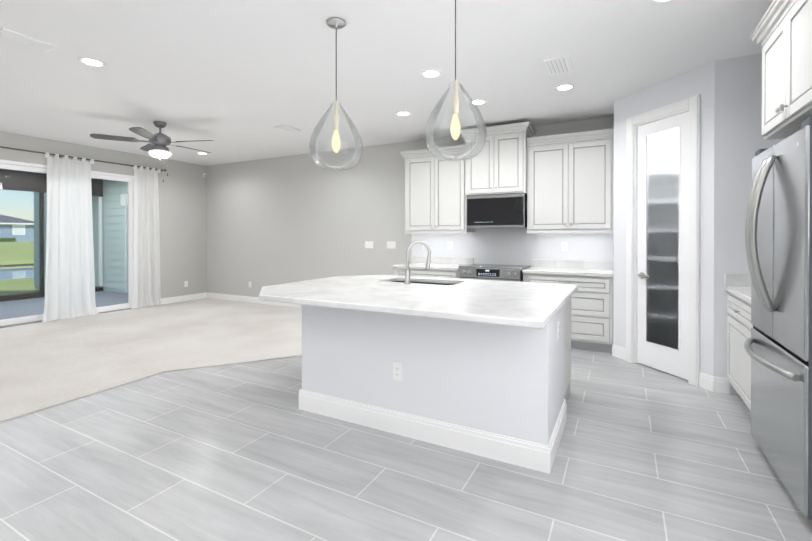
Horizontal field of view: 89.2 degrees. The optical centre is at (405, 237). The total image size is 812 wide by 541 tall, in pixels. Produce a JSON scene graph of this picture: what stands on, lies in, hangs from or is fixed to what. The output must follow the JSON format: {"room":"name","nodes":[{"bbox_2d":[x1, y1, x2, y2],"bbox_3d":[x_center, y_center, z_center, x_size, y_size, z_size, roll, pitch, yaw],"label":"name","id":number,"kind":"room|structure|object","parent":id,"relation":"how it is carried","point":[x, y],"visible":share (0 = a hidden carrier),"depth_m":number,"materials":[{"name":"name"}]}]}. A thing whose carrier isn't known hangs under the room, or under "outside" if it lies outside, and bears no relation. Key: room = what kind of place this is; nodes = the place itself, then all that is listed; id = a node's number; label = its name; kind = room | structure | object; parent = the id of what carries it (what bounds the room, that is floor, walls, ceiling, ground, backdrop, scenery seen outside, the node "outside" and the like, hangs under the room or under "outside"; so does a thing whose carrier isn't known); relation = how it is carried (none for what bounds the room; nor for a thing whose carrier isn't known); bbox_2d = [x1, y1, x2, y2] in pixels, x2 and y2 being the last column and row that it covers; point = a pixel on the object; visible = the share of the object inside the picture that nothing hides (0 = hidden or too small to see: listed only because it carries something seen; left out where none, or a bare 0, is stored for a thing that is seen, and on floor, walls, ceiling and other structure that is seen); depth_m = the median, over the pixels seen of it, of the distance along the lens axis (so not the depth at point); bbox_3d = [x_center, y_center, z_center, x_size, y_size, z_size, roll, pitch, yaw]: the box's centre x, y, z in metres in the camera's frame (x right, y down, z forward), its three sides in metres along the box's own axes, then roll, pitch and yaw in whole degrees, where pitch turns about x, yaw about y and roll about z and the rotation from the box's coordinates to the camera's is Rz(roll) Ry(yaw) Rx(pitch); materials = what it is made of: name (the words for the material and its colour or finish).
{"room":"kitchen","nodes":[
{"label":"kitchen","id":0,"kind":"room"},
{"bbox_2d":[0,131,206,307],"bbox_3d":[-6.230,-0.109,5.274,0.150,2.840,8.100,0,0,28],"label":"wall","id":1,"kind":"structure","parent":0,"point":[182,191],"depth_m":8.13,"materials":[{"name":"grey paint"}]},
{"bbox_2d":[0,159,133,327],"bbox_3d":[-5.583,0.086,6.499,0.120,2.438,2.466,0,0,28],"label":"sliding door","id":2,"kind":"structure","parent":1,"relation":"in","point":[28,168],"depth_m":7.05,"materials":[{"name":"white"}]},
{"bbox_2d":[0,146,166,171],"bbox_3d":[-5.467,-1.285,6.436,0.106,0.080,3.464,0,0,28],"label":"curtain rod","id":3,"kind":"object","parent":1,"relation":"attached to","point":[165,170],"visible":0.85,"depth_m":6.54,"materials":[{"name":"grey metal"}]},
{"bbox_2d":[42,152,98,321],"bbox_3d":[-5.348,-0.013,6.573,0.162,2.596,0.769,0,0,28],"label":"curtain","id":4,"kind":"object","parent":3,"relation":"hanging from","point":[70,283],"visible":1,"depth_m":6.55,"materials":[{"name":"fabric"}]},
{"bbox_2d":[131,165,161,308],"bbox_3d":[-4.799,-0.018,7.642,0.130,2.596,0.561,0,0,28],"label":"curtain","id":5,"kind":"object","parent":3,"relation":"hanging from","point":[146,275],"visible":1,"depth_m":7.64,"materials":[{"name":"fabric"}]},
{"bbox_2d":[141,292,206,307],"bbox_3d":[-6.156,1.246,5.241,0.016,0.130,8.100,0,0,28],"label":"baseboard","id":6,"kind":"structure","parent":1,"relation":"attached to","point":[183,298],"depth_m":8.34,"materials":[{"name":"white"}]},
{"bbox_2d":[0,0,772,165],"bbox_3d":[-1.969,-1.568,3.014,9.790,0.100,8.400,0,0,28],"label":"ceiling","id":7,"kind":"structure","parent":0,"point":[236,80],"depth_m":3.58,"materials":[{"name":"white paint"}]},
{"bbox_2d":[0,28,58,51],"bbox_3d":[-2.912,-1.513,3.157,0.190,0.010,0.330,0,0,28],"label":"ceiling vent","id":8,"kind":"object","parent":7,"relation":"in","point":[19,38],"visible":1,"depth_m":3.14,"materials":[{"name":"white metal"}]},
{"bbox_2d":[78,57,105,66],"bbox_3d":[-2.695,-1.515,3.537,0.207,0.010,0.197,0,0,28],"label":"recessed light","id":9,"kind":"object","parent":7,"relation":"in","point":[93,62],"depth_m":3.54,"materials":[{"name":"white"}]},
{"bbox_2d":[90,121,213,181],"bbox_3d":[-3.235,-1.129,5.503,1.429,0.799,1.386,0,0,28],"label":"ceiling fan","id":10,"kind":"object","parent":7,"relation":"hanging from","point":[157,147],"visible":1,"depth_m":5.35,"materials":[{"name":"grey metal"}]},
{"bbox_2d":[274,125,300,131],"bbox_3d":[-1.648,-1.526,5.729,0.190,0.010,0.330,0,0,28],"label":"ceiling vent","id":11,"kind":"object","parent":7,"relation":"in","point":[287,128],"visible":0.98,"depth_m":5.72,"materials":[{"name":"white metal"}]},
{"bbox_2d":[309,17,362,169],"bbox_3d":[-0.491,-1.003,2.892,0.372,1.027,0.372,0,0,28],"label":"pendant light","id":12,"kind":"object","parent":7,"relation":"hanging from","point":[336,23],"visible":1,"depth_m":2.92,"materials":[{"name":"clear glass"}]},
{"bbox_2d":[396,111,410,115],"bbox_3d":[-0.029,-1.522,5.017,0.189,0.010,0.196,0,0,28],"label":"recessed light","id":13,"kind":"object","parent":7,"relation":"in","point":[401,113],"depth_m":5.04,"materials":[{"name":"white plastic"}]},
{"bbox_2d":[420,69,441,77],"bbox_3d":[0.233,-1.516,3.789,0.195,0.010,0.201,0,0,28],"label":"recessed light","id":14,"kind":"object","parent":7,"relation":"in","point":[430,73],"depth_m":3.80,"materials":[{"name":"white"}]},
{"bbox_2d":[425,0,485,160],"bbox_3d":[0.301,-1.001,2.508,0.372,1.027,0.372,0,0,28],"label":"pendant light","id":15,"kind":"object","parent":7,"relation":"hanging from","point":[455,134],"visible":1,"depth_m":2.55,"materials":[{"name":"clear glass"}]},
{"bbox_2d":[473,99,486,104],"bbox_3d":[0.826,-1.520,4.578,0.131,0.010,0.202,0,0,28],"label":"recessed light","id":16,"kind":"object","parent":7,"relation":"in","point":[477,101],"depth_m":4.59,"materials":[{"name":"white"}]},
{"bbox_2d":[543,55,573,75],"bbox_3d":[1.351,-1.515,3.625,0.210,0.010,0.360,0,0,28],"label":"ceiling vent","id":17,"kind":"object","parent":7,"relation":"in","point":[559,65],"visible":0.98,"depth_m":3.60,"materials":[{"name":"white metal"}]},
{"bbox_2d":[554,84,574,90],"bbox_3d":[1.596,-1.518,4.138,0.188,0.010,0.201,0,0,28],"label":"recessed light","id":18,"kind":"object","parent":7,"relation":"in","point":[564,87],"depth_m":4.16,"materials":[{"name":"white plastic"}]},
{"bbox_2d":[650,0,673,3],"bbox_3d":[1.624,-1.510,2.610,0.129,0.010,0.074,0,0,28],"label":"recessed light","id":19,"kind":"object","parent":7,"relation":"in","point":[653,1],"depth_m":2.62,"materials":[{"name":"white plastic"}]},
{"bbox_2d":[0,348,811,540],"bbox_3d":[-1.969,1.372,3.029,9.790,0.100,8.400,0,0,28],"label":"floor","id":20,"kind":"structure","parent":0,"point":[250,451],"depth_m":2.33,"materials":[{"name":"grey tile"}]},
{"bbox_2d":[0,298,301,422],"bbox_3d":[-3.988,1.310,4.096,4.918,0.014,8.096,0,0,28],"label":"floor carpet","id":21,"kind":"object","parent":20,"relation":"on","point":[46,365],"visible":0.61,"depth_m":4.93,"materials":[{"name":"beige carpet"}]},
{"bbox_2d":[394,268,459,278],"bbox_3d":[0.404,0.871,6.002,1.004,0.872,0.617,0,0,28],"label":"base cabinet","id":22,"kind":"object","parent":20,"relation":"on","point":[413,272],"depth_m":5.69,"materials":[{"name":"grey"}]},
{"bbox_2d":[393,256,612,276],"bbox_3d":[1.213,0.365,5.563,2.853,0.140,0.633,0,0,28],"label":"countertop","id":23,"kind":"structure","parent":22,"relation":"on","point":[581,268],"depth_m":5.42,"materials":[{"name":"stone"}]},
{"bbox_2d":[299,309,570,473],"bbox_3d":[0.327,0.988,3.380,1.854,0.666,1.442,0,0,28],"label":"kitchen island","id":24,"kind":"object","parent":20,"relation":"on","point":[510,381],"depth_m":2.65,"materials":[{"name":"white paint"}]},
{"bbox_2d":[259,275,577,328],"bbox_3d":[0.060,0.426,3.343,2.318,0.041,1.738,0,0,28],"label":"island countertop","id":25,"kind":"structure","parent":24,"relation":"on","point":[526,304],"depth_m":2.87,"materials":[{"name":"stone"}]},
{"bbox_2d":[397,240,430,283],"bbox_3d":[0.066,0.211,3.651,0.274,0.384,0.174,0,0,28],"label":"faucet","id":26,"kind":"object","parent":25,"relation":"on","point":[406,273],"visible":1,"depth_m":3.62,"materials":[{"name":"silver metal"}]},
{"bbox_2d":[458,264,530,281],"bbox_3d":[1.190,0.836,5.516,0.806,0.948,0.737,0,0,28],"label":"range","id":27,"kind":"object","parent":20,"relation":"on","point":[497,272],"visible":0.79,"depth_m":5.25,"materials":[{"name":"silver metal"}]},
{"bbox_2d":[523,273,612,351],"bbox_3d":[2.033,0.875,5.141,0.999,0.872,0.617,0,0,28],"label":"base cabinet","id":28,"kind":"object","parent":20,"relation":"on","point":[591,312],"depth_m":4.76,"materials":[{"name":"grey wood"}]},
{"bbox_2d":[727,293,752,410],"bbox_3d":[2.846,0.886,2.904,0.846,0.873,0.926,0,0,28],"label":"base cabinet","id":29,"kind":"object","parent":20,"relation":"on","point":[739,325],"visible":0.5,"depth_m":3.11,"materials":[{"name":"grey wood"}]},
{"bbox_2d":[725,274,750,303],"bbox_3d":[2.854,0.378,2.890,0.823,0.140,0.943,0,0,28],"label":"countertop","id":30,"kind":"structure","parent":29,"relation":"on","point":[738,285],"depth_m":3.41,"materials":[{"name":"stone"}]},
{"bbox_2d":[744,117,811,519],"bbox_3d":[2.332,0.389,2.090,0.943,1.875,0.908,0,0,28],"label":"refrigerator","id":31,"kind":"object","parent":20,"relation":"on","point":[778,243],"visible":1,"depth_m":2.10,"materials":[{"name":"silver metal"}]},
{"bbox_2d":[207,117,613,296],"bbox_3d":[-0.042,-0.116,6.668,9.790,2.840,0.151,0,0,28],"label":"wall","id":32,"kind":"structure","parent":0,"point":[286,219],"depth_m":7.25,"materials":[{"name":"grey paint"}]},
{"bbox_2d":[207,292,301,307],"bbox_3d":[-2.088,1.234,7.662,4.950,0.130,0.016,0,0,28],"label":"baseboard","id":33,"kind":"structure","parent":32,"relation":"attached to","point":[234,297],"depth_m":8.25,"materials":[{"name":"white"}]},
{"bbox_2d":[365,241,372,247],"bbox_3d":[-0.618,0.113,6.884,0.164,0.116,0.009,0,0,28],"label":"light switch","id":34,"kind":"object","parent":32,"relation":"attached to","point":[368,244],"depth_m":6.88,"materials":[{"name":"white plastic"}]},
{"bbox_2d":[387,241,395,248],"bbox_3d":[-0.241,0.114,6.685,0.164,0.116,0.009,0,0,28],"label":"light switch","id":35,"kind":"object","parent":32,"relation":"attached to","point":[390,244],"depth_m":6.68,"materials":[{"name":"white plastic"}]},
{"bbox_2d":[404,150,474,233],"bbox_3d":[0.488,-0.659,6.102,0.975,1.125,0.348,0,0,28],"label":"upper cabinet","id":36,"kind":"object","parent":32,"relation":"attached to","point":[435,202],"depth_m":5.95,"materials":[{"name":"white paint"}]},
{"bbox_2d":[448,242,451,249],"bbox_3d":[0.664,0.117,6.207,0.072,0.116,0.008,0,0,28],"label":"outlet","id":37,"kind":"object","parent":32,"relation":"attached to","point":[449,243],"depth_m":6.20,"materials":[{"name":"white plastic"}]},
{"bbox_2d":[464,126,531,197],"bbox_3d":[1.266,-0.995,5.644,0.816,0.819,0.428,0,0,28],"label":"upper cabinet","id":38,"kind":"object","parent":32,"relation":"attached to","point":[501,166],"depth_m":5.43,"materials":[{"name":"white paint"}]},
{"bbox_2d":[467,193,526,228],"bbox_3d":[1.269,-0.358,5.654,0.785,0.445,0.410,0,0,28],"label":"microwave","id":39,"kind":"object","parent":38,"relation":"attached to","point":[497,211],"visible":0.92,"depth_m":5.45,"materials":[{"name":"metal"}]},
{"bbox_2d":[562,242,566,250],"bbox_3d":[2.098,0.110,5.450,0.072,0.116,0.008,0,0,28],"label":"outlet","id":40,"kind":"object","parent":32,"relation":"attached to","point":[564,246],"depth_m":5.45,"materials":[{"name":"white plastic"}]},
{"bbox_2d":[527,134,613,232],"bbox_3d":[2.094,-0.655,5.254,1.006,1.125,0.348,0,0,28],"label":"upper cabinet","id":41,"kind":"object","parent":32,"relation":"attached to","point":[564,183],"depth_m":5.08,"materials":[{"name":"white paint"}]},
{"bbox_2d":[394,281,437,284],"bbox_3d":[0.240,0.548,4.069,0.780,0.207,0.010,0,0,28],"label":"sink","id":42,"kind":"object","parent":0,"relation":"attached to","point":[394,281],"depth_m":4.12,"materials":[{"name":"silver metal"}]},
{"bbox_2d":[613,61,714,375],"bbox_3d":[2.540,-0.103,4.084,0.120,2.840,1.112,0,0,-17],"label":"wall","id":43,"kind":"structure","parent":0,"point":[700,80],"depth_m":3.74,"materials":[{"name":"white paint"}]},
{"bbox_2d":[637,111,688,379],"bbox_3d":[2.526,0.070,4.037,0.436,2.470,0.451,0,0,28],"label":"pantry door","id":44,"kind":"structure","parent":43,"relation":"in","point":[663,253],"depth_m":4.03,"materials":[{"name":"white"}]},
{"bbox_2d":[612,344,714,391],"bbox_3d":[2.476,1.252,4.064,0.016,0.130,1.124,0,0,-17],"label":"baseboard","id":45,"kind":"structure","parent":43,"relation":"attached to","point":[706,381],"depth_m":3.63,"materials":[{"name":"white"}]},
{"bbox_2d":[626,94,700,386],"bbox_3d":[2.538,0.022,4.046,0.147,2.590,0.796,0,0,-17],"label":"door frame","id":46,"kind":"structure","parent":43,"relation":"attached to","point":[692,105],"depth_m":3.78,"materials":[{"name":"white wood"}]},
{"bbox_2d":[713,53,784,394],"bbox_3d":[3.074,-0.100,3.377,0.904,2.840,0.120,0,0,28],"label":"wall","id":47,"kind":"structure","parent":0,"point":[739,141],"depth_m":3.48,"materials":[{"name":"white paint"}]},
{"bbox_2d":[714,376,729,393],"bbox_3d":[2.691,1.255,3.508,0.110,0.130,0.016,0,0,28],"label":"baseboard","id":48,"kind":"structure","parent":47,"relation":"attached to","point":[721,384],"depth_m":3.50,"materials":[{"name":"white"}]},
{"label":"outside","id":49,"kind":"structure","parent":0,"visible":0},
{"bbox_2d":[0,291,127,319],"bbox_3d":[-8.071,1.385,5.631,3.428,0.128,8.599,0,0,28],"label":"lanai","id":50,"kind":"object","parent":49,"point":[28,304],"depth_m":8.22,"materials":[{"name":"grey concrete"}]},
{"bbox_2d":[0,169,102,301],"bbox_3d":[-9.465,-0.058,6.333,0.080,2.752,8.550,0,0,28],"label":"screen","id":51,"kind":"object","parent":50,"relation":"on","point":[37,184],"depth_m":9.02,"materials":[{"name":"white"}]},
{"bbox_2d":[33,179,127,292],"bbox_3d":[-7.625,-0.213,10.294,7.000,3.400,0.225,0,0,28],"label":"wall","id":52,"kind":"structure","parent":50,"relation":"on","point":[118,209],"depth_m":10.00,"materials":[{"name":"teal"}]},
{"bbox_3d":[3.402,-0.097,2.870,0.150,2.840,3.350,0,0,28],"label":"wall","id":53,"kind":"structure","parent":0,"visible":0},
{"bbox_2d":[750,0,811,139],"bbox_3d":[2.408,-0.973,2.067,0.849,0.700,1.004,0,0,28],"label":"upper cabinet","id":54,"kind":"object","parent":53,"relation":"attached to","point":[782,33],"visible":1,"depth_m":2.24,"materials":[{"name":"white paint"}]},
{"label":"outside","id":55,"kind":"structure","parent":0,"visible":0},
{"bbox_2d":[0,241,44,294],"bbox_3d":[-76.421,0.940,142.068,251.780,2.400,420.000,0,0,28],"label":"lawn","id":56,"kind":"structure","parent":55,"point":[16,284],"depth_m":31.01,"materials":[{"name":"green plant"}]},
{"bbox_2d":[0,238,15,241],"bbox_3d":[-52.225,0.287,43.886,0.900,0.570,67.000,0,0,28],"label":"hedge","id":57,"kind":"object","parent":56,"relation":"on","point":[4,240],"depth_m":50.04,"materials":[{"name":"green plant"}]},
{"bbox_2d":[0,267,33,279],"bbox_3d":[12.313,1.935,95.186,10.000,0.270,420.000,0,0,28],"label":"pond water","id":58,"kind":"structure","parent":56,"relation":"in","point":[12,274],"depth_m":24.87,"materials":[{"name":"blue liquid"}]},
{"bbox_2d":[0,263,33,266],"bbox_3d":[7.782,1.708,97.579,0.250,0.300,420.000,0,0,28],"label":"bulkhead","id":59,"kind":"object","parent":56,"relation":"on","point":[14,265],"depth_m":29.56,"materials":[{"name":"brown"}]},
{"bbox_2d":[0,214,33,241],"bbox_3d":[-57.767,-1.647,48.672,13.020,4.850,19.300,0,0,28],"label":"house","id":60,"kind":"structure","parent":56,"relation":"on","point":[12,231],"depth_m":52.14,"materials":[{"name":"blue"}]}
]}

